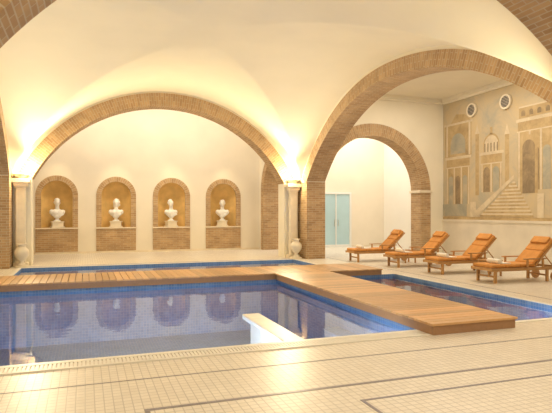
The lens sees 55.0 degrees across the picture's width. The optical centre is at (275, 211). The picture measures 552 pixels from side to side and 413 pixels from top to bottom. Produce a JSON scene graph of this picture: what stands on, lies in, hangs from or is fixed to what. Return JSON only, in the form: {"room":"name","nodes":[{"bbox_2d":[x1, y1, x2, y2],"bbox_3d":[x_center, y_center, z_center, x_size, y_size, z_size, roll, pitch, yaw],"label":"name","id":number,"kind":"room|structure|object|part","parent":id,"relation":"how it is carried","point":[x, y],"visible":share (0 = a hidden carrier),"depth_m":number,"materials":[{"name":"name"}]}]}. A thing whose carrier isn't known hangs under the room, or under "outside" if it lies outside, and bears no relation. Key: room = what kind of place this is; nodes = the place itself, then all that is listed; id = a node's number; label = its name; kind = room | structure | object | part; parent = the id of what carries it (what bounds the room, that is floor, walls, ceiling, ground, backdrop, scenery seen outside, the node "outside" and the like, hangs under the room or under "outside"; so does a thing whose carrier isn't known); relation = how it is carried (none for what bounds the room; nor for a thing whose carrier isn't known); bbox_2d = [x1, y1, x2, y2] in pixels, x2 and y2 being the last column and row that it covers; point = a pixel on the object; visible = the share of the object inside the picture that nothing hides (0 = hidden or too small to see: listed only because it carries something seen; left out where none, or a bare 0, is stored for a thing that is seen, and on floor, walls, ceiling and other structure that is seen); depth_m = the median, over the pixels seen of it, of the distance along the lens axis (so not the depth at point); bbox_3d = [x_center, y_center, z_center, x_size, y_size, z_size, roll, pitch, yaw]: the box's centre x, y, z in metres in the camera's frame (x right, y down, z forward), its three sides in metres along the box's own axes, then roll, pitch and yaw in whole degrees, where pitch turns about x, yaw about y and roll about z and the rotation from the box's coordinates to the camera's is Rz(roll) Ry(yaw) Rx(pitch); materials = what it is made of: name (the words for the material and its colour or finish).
{"room":"spa","nodes":[
{"label":"spa","id":0,"kind":"room"},
{"bbox_2d":[33,109,383,251],"bbox_3d":[-4.219,-1.750,21.683,19.750,6.700,0.060,0,0,-20],"label":"wall","id":1,"kind":"structure","parent":0,"point":[145,148],"depth_m":21.80,"materials":[{"name":"paint"}]},
{"bbox_2d":[34,175,78,252],"bbox_3d":[-8.403,0.065,20.360,1.560,2.910,0.545,0,0,-20],"label":"niche","id":2,"kind":"object","parent":1,"relation":"attached to","point":[47,239],"visible":0.98,"depth_m":20.30,"materials":[{"name":"brick"}]},
{"bbox_3d":[-8.340,0.625,20.183,1.560,0.050,0.170,0,0,-20],"label":"sill","id":3,"kind":"part","parent":2,"relation":"part of","materials":[{"name":"beige stone"}]},
{"bbox_2d":[49,198,64,227],"bbox_3d":[-8.392,0.032,20.329,0.575,1.135,0.340,0,0,-34],"label":"bust","id":4,"kind":"object","parent":2,"relation":"in","point":[56,213],"visible":1,"depth_m":20.23,"materials":[{"name":"beige stone"}]},
{"bbox_2d":[95,177,136,250],"bbox_3d":[-6.366,0.065,21.093,1.560,2.910,0.545,0,0,-20],"label":"niche","id":5,"kind":"object","parent":1,"relation":"attached to","point":[108,238],"visible":0.98,"depth_m":21.03,"materials":[{"name":"brick"}]},
{"bbox_3d":[-6.303,0.625,20.917,1.560,0.050,0.170,0,0,-20],"label":"sill","id":6,"kind":"part","parent":5,"relation":"part of","materials":[{"name":"beige stone"}]},
{"bbox_2d":[109,198,123,226],"bbox_3d":[-6.355,0.030,21.062,0.575,1.137,0.340,0,0,-8],"label":"bust","id":7,"kind":"object","parent":5,"relation":"in","point":[115,212],"visible":1,"depth_m":20.95,"materials":[{"name":"beige stone"}]},
{"bbox_2d":[152,178,190,249],"bbox_3d":[-4.329,0.065,21.826,1.560,2.910,0.545,0,0,-20],"label":"niche","id":8,"kind":"object","parent":1,"relation":"attached to","point":[178,237],"visible":0.98,"depth_m":21.79,"materials":[{"name":"brick"}]},
{"bbox_2d":[164,199,177,226],"bbox_3d":[-4.318,0.031,21.796,0.575,1.137,0.340,0,0,-37],"label":"bust","id":9,"kind":"object","parent":8,"relation":"in","point":[170,213],"visible":1,"depth_m":21.69,"materials":[{"name":"beige stone"}]},
{"bbox_3d":[-4.266,0.625,21.650,1.560,0.050,0.170,0,0,-20],"label":"sill","id":10,"kind":"part","parent":8,"relation":"part of","materials":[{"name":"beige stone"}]},
{"bbox_2d":[33,244,380,254],"bbox_3d":[-4.206,1.560,21.645,19.750,0.080,0.020,0,0,-20],"label":"baseboard","id":11,"kind":"structure","parent":1,"relation":"attached to","point":[120,251],"depth_m":21.31,"materials":[{"name":"beige stone"}]},
{"bbox_2d":[205,179,241,247],"bbox_3d":[-2.292,0.065,22.560,1.560,2.910,0.545,0,0,-20],"label":"niche","id":12,"kind":"object","parent":1,"relation":"attached to","point":[229,236],"visible":0.98,"depth_m":22.52,"materials":[{"name":"brick"}]},
{"bbox_2d":[216,200,228,225],"bbox_3d":[-2.281,0.033,22.529,0.575,1.131,0.340,0,0,0],"label":"bust","id":13,"kind":"object","parent":12,"relation":"in","point":[222,212],"visible":1,"depth_m":22.41,"materials":[{"name":"beige stone"}]},
{"bbox_3d":[-2.229,0.625,22.383,1.560,0.050,0.170,0,0,-20],"label":"sill","id":14,"kind":"part","parent":12,"relation":"part of","materials":[{"name":"beige stone"}]},
{"bbox_2d":[325,194,348,244],"bbox_3d":[2.719,0.335,24.109,1.370,2.290,0.015,0,0,-20],"label":"glass","id":15,"kind":"object","parent":1,"relation":"attached to","point":[342,199],"visible":0.82,"depth_m":24.13,"materials":[{"name":"teal glass"}]},
{"bbox_2d":[325,192,350,246],"bbox_3d":[2.720,0.350,24.107,1.550,2.500,0.080,0,0,-20],"label":"frame","id":16,"kind":"object","parent":1,"relation":"attached to","point":[335,193],"visible":0.68,"depth_m":24.13,"materials":[{"name":"white metal"}]},
{"bbox_2d":[13,92,442,265],"bbox_3d":[-1.028,-1.750,18.442,15.940,6.700,0.600,0,0,-20],"label":"wall","id":17,"kind":"structure","parent":0,"point":[422,124],"depth_m":20.22,"materials":[{"name":"beige paint"}]},
{"bbox_2d":[19,93,293,183],"bbox_3d":[-3.614,-2.423,17.506,8.782,2.854,0.650,0,0,-20],"label":"brick arch","id":18,"kind":"object","parent":17,"relation":"attached to","point":[94,114],"visible":1,"depth_m":17.17,"materials":[{"name":"brick"}]},
{"bbox_2d":[338,123,430,250],"bbox_3d":[3.556,-0.850,20.087,5.000,4.900,0.650,0,0,-20],"label":"brick arch","id":19,"kind":"object","parent":17,"relation":"attached to","point":[415,165],"visible":0.59,"depth_m":20.50,"materials":[{"name":"brick"}]},
{"bbox_2d":[409,190,431,192],"bbox_3d":[5.692,-0.790,20.856,0.560,0.100,0.750,0,0,-20],"label":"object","id":20,"kind":"structure","parent":17,"relation":"attached to","point":[416,191],"depth_m":20.54,"materials":[{"name":"beige stone"}]},
{"bbox_2d":[0,0,551,183],"bbox_3d":[-1.447,-2.425,11.489,9.140,2.992,12.200,0,0,-20],"label":"vault","id":21,"kind":"object","parent":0,"point":[282,66],"visible":0.95,"depth_m":12.33,"materials":[{"name":"paint"}]},
{"bbox_2d":[0,246,551,412],"bbox_3d":[0.221,1.600,9.645,19.950,0.001,26.000,0,0,-20],"label":"floor","id":22,"kind":"structure","parent":0,"point":[531,395],"depth_m":5.22,"materials":[{"name":"tile"}]},
{"bbox_2d":[11,173,30,266],"bbox_3d":[-7.501,0.240,15.580,0.520,2.720,0.440,0,0,-20],"label":"pilaster","id":23,"kind":"object","parent":22,"relation":"on","point":[20,183],"visible":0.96,"depth_m":15.50,"materials":[{"name":"beige stone"}]},
{"bbox_2d":[13,173,28,177],"bbox_3d":[-7.501,-1.050,15.580,0.440,0.140,0.440,0,0,-20],"label":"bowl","id":24,"kind":"object","parent":23,"relation":"on","point":[19,175],"depth_m":15.45,"materials":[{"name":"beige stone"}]},
{"bbox_2d":[14,244,28,267],"bbox_3d":[-7.326,1.260,15.271,0.400,0.680,0.400,0,0,-20],"label":"stone urn","id":25,"kind":"object","parent":22,"relation":"on","point":[21,253],"visible":0.99,"depth_m":15.16,"materials":[{"name":"beige stone"}]},
{"bbox_2d":[9,259,317,275],"bbox_3d":[-2.781,2.169,14.957,8.480,1.162,3.350,0,0,-20],"label":"swimming pool","id":26,"kind":"object","parent":22,"relation":"in","point":[88,269],"visible":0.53,"depth_m":15.85,"materials":[{"name":"blue tile"}]},
{"bbox_2d":[0,263,382,291],"bbox_3d":[-1.845,1.525,12.727,9.136,0.150,1.600,0,0,-20],"label":"wooden bridge deck","id":27,"kind":"object","parent":22,"relation":"on","point":[181,276],"visible":0.98,"depth_m":12.10,"materials":[{"name":"brown wood"}]},
{"bbox_2d":[0,279,429,375],"bbox_3d":[-1.799,2.168,8.732,6.110,1.164,6.070,0,0,-20],"label":"swimming pool","id":28,"kind":"object","parent":22,"relation":"in","point":[41,328],"visible":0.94,"depth_m":11.02,"materials":[{"name":"blue liquid"}]},
{"bbox_2d":[0,257,551,412],"bbox_3d":[-0.226,1.603,9.484,18.000,0.013,16.000,0,0,-20],"label":"trim","id":29,"kind":"structure","parent":22,"relation":"in","point":[247,397],"depth_m":4.97,"materials":[{"name":"tile"}]},
{"bbox_2d":[285,180,301,257],"bbox_3d":[0.600,0.240,18.497,0.520,2.720,0.440,0,0,-20],"label":"pilaster","id":30,"kind":"object","parent":22,"relation":"on","point":[292,189],"visible":0.94,"depth_m":18.41,"materials":[{"name":"beige stone"}]},
{"bbox_2d":[287,180,298,183],"bbox_3d":[0.600,-1.050,18.497,0.440,0.140,0.440,0,0,-20],"label":"bowl","id":31,"kind":"object","parent":30,"relation":"on","point":[291,181],"depth_m":18.38,"materials":[{"name":"beige stone"}]},
{"bbox_2d":[290,239,301,258],"bbox_3d":[0.690,1.260,18.157,0.400,0.680,0.400,0,0,-20],"label":"stone urn","id":32,"kind":"object","parent":22,"relation":"on","point":[296,246],"visible":1,"depth_m":18.04,"materials":[{"name":"beige stone"}]},
{"bbox_2d":[345,229,406,261],"bbox_3d":[3.325,1.090,17.404,1.950,1.021,0.780,0,0,-17],"label":"sun lounger","id":33,"kind":"object","parent":22,"relation":"on","point":[395,235],"visible":0.88,"depth_m":17.25,"materials":[{"name":"brown wood"}]},
{"bbox_2d":[356,245,370,248],"bbox_3d":[2.853,1.125,17.262,0.355,0.109,0.410,0,0,-17],"label":"rolled towel","id":34,"kind":"object","parent":33,"relation":"on","point":[358,246],"depth_m":17.12,"materials":[{"name":"white fabric"}]},
{"bbox_2d":[275,271,517,334],"bbox_3d":[1.658,1.525,9.918,1.400,0.150,6.026,0,0,-20],"label":"wooden walkway","id":35,"kind":"object","parent":22,"relation":"on","point":[428,314],"depth_m":8.32,"materials":[{"name":"brown wood"}]},
{"bbox_2d":[405,249,416,262],"bbox_3d":[4.155,1.400,16.801,0.440,0.400,0.440,0,0,-20],"label":"side table","id":36,"kind":"object","parent":22,"relation":"on","point":[405,249],"visible":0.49,"depth_m":16.67,"materials":[{"name":"brown wood"}]},
{"bbox_2d":[383,231,452,267],"bbox_3d":[4.239,1.090,15.749,1.950,1.021,0.780,0,0,-16],"label":"sun lounger","id":37,"kind":"object","parent":22,"relation":"on","point":[438,238],"visible":0.84,"depth_m":15.60,"materials":[{"name":"brown wood"}]},
{"bbox_2d":[395,248,409,252],"bbox_3d":[3.765,1.125,15.615,0.355,0.109,0.410,0,0,-16],"label":"rolled towel","id":38,"kind":"object","parent":37,"relation":"on","point":[399,250],"depth_m":15.48,"materials":[{"name":"white fabric"}]},
{"bbox_2d":[351,274,551,322],"bbox_3d":[3.141,1.944,10.627,2.070,0.712,5.850,0,0,-20],"label":"pool","id":39,"kind":"object","parent":22,"relation":"in","point":[526,310],"visible":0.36,"depth_m":10.88,"materials":[{"name":"blue tile"}]},
{"bbox_2d":[423,233,496,274],"bbox_3d":[4.949,1.090,14.075,1.950,1.021,0.780,0,0,-18],"label":"sun lounger","id":40,"kind":"object","parent":22,"relation":"on","point":[483,241],"visible":0.89,"depth_m":13.95,"materials":[{"name":"brown wood"}]},
{"bbox_2d":[436,252,454,257],"bbox_3d":[4.481,1.125,13.924,0.355,0.109,0.410,0,0,-18],"label":"rolled towel","id":41,"kind":"object","parent":40,"relation":"on","point":[443,255],"depth_m":13.79,"materials":[{"name":"white fabric"}]},
{"bbox_2d":[477,259,502,275],"bbox_3d":[5.391,1.400,13.366,0.440,0.400,0.440,0,0,-20],"label":"side table","id":42,"kind":"object","parent":22,"relation":"on","point":[479,260],"visible":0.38,"depth_m":13.27,"materials":[{"name":"brown wood"}]},
{"bbox_2d":[471,236,551,283],"bbox_3d":[5.611,1.090,12.382,1.950,1.021,0.780,0,0,-17],"label":"sun lounger","id":43,"kind":"object","parent":22,"relation":"on","point":[538,247],"visible":1,"depth_m":12.26,"materials":[{"name":"brown wood"}]},
{"bbox_2d":[486,258,510,263],"bbox_3d":[5.140,1.125,12.239,0.355,0.109,0.410,0,0,-17],"label":"rolled towel","id":44,"kind":"object","parent":43,"relation":"on","point":[489,260],"depth_m":12.14,"materials":[{"name":"white fabric"}]},
{"bbox_2d":[260,45,475,248],"bbox_3d":[2.413,-1.750,15.217,0.650,6.700,16.600,0,0,-20],"label":"wall","id":45,"kind":"structure","parent":0,"point":[438,46],"depth_m":13.43,"materials":[{"name":"beige paint"}]},
{"bbox_2d":[261,164,277,249],"bbox_3d":[0.240,-0.450,21.237,0.700,4.100,3.300,0,0,-20],"label":"brick arch","id":46,"kind":"object","parent":45,"relation":"attached to","point":[269,186],"visible":0.22,"depth_m":22.48,"materials":[{"name":"brick"}]},
{"bbox_2d":[298,49,551,258],"bbox_3d":[3.131,-1.055,13.208,0.700,5.310,12.046,0,0,-20],"label":"brick arch","id":47,"kind":"object","parent":45,"relation":"attached to","point":[311,196],"visible":0.95,"depth_m":14.79,"materials":[{"name":"brick"}]},
{"bbox_2d":[384,144,410,248],"bbox_3d":[9.461,-1.750,13.131,0.200,6.700,26.700,0,0,-20],"label":"wall","id":48,"kind":"structure","parent":0,"point":[397,197],"depth_m":23.97,"materials":[{"name":"white paint"}]},
{"bbox_2d":[378,80,512,104],"bbox_3d":[7.610,-4.300,9.861,5.500,0.200,21.400,0,0,-20],"label":"crown molding","id":49,"kind":"structure","parent":48,"relation":"attached to","point":[503,83],"depth_m":19.90,"materials":[{"name":"beige paint"}]},
{"bbox_2d":[466,103,476,116],"bbox_3d":[7.095,-3.700,19.230,0.060,0.500,0.500,0,0,-20],"label":"air vent","id":50,"kind":"object","parent":48,"relation":"in","point":[471,110],"visible":1,"depth_m":19.19,"materials":[{"name":"white metal"}]},
{"bbox_2d":[468,105,473,114],"bbox_3d":[7.103,-3.700,19.233,0.045,0.390,0.390,0,0,-20],"label":"grille","id":51,"kind":"object","parent":50,"relation":"attached to","point":[470,107],"depth_m":19.23,"materials":[{"name":"grey metal"}]},
{"bbox_2d":[443,84,551,220],"bbox_3d":[8.711,-1.960,14.864,0.014,4.480,12.670,0,0,-20],"label":"mural","id":52,"kind":"object","parent":48,"relation":"attached to","point":[497,161],"visible":1,"depth_m":18.00},
{"bbox_2d":[499,94,511,108],"bbox_3d":[7.654,-3.680,17.678,0.060,0.500,0.500,0,0,-20],"label":"air vent","id":53,"kind":"object","parent":48,"relation":"in","point":[505,102],"visible":1,"depth_m":17.64,"materials":[{"name":"white metal"}]},
{"bbox_2d":[501,96,508,106],"bbox_3d":[7.661,-3.680,17.680,0.045,0.390,0.390,0,0,-20],"label":"grille","id":54,"kind":"object","parent":53,"relation":"attached to","point":[505,100],"depth_m":17.66,"materials":[{"name":"grey metal"}]},
{"bbox_2d":[386,70,502,98],"bbox_3d":[7.610,-4.475,9.861,5.500,0.150,21.400,0,0,-20],"label":"ceiling","id":55,"kind":"structure","parent":0,"point":[441,85],"depth_m":18.29,"materials":[{"name":"beige paint"}]},
{"bbox_2d":[442,219,551,264],"bbox_3d":[8.695,0.940,14.875,0.060,1.320,12.700,0,0,-20],"label":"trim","id":56,"kind":"structure","parent":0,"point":[513,237],"depth_m":17.97,"materials":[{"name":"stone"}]},
{"bbox_3d":[0.721,-1.750,5.467,10.440,6.700,0.600,0,0,-20],"label":"wall","id":57,"kind":"structure","parent":0,"visible":0},
{"bbox_2d":[0,0,551,55],"bbox_3d":[0.929,-1.949,5.537,9.468,3.503,0.650,0,0,-20],"label":"brick arch","id":58,"kind":"object","parent":57,"relation":"attached to","point":[536,15],"visible":1,"depth_m":6.22,"materials":[{"name":"brick"}]},
{"bbox_3d":[-6.053,-1.750,9.831,0.650,6.700,12.200,0,0,-20],"label":"wall","id":59,"kind":"structure","parent":0,"visible":0},
{"bbox_2d":[0,99,12,268],"bbox_3d":[-6.071,-1.055,9.896,0.700,5.310,12.046,0,0,-20],"label":"brick arch","id":60,"kind":"object","parent":59,"relation":"attached to","point":[6,186],"visible":1,"depth_m":14.88,"materials":[{"name":"brick"}]}
]}

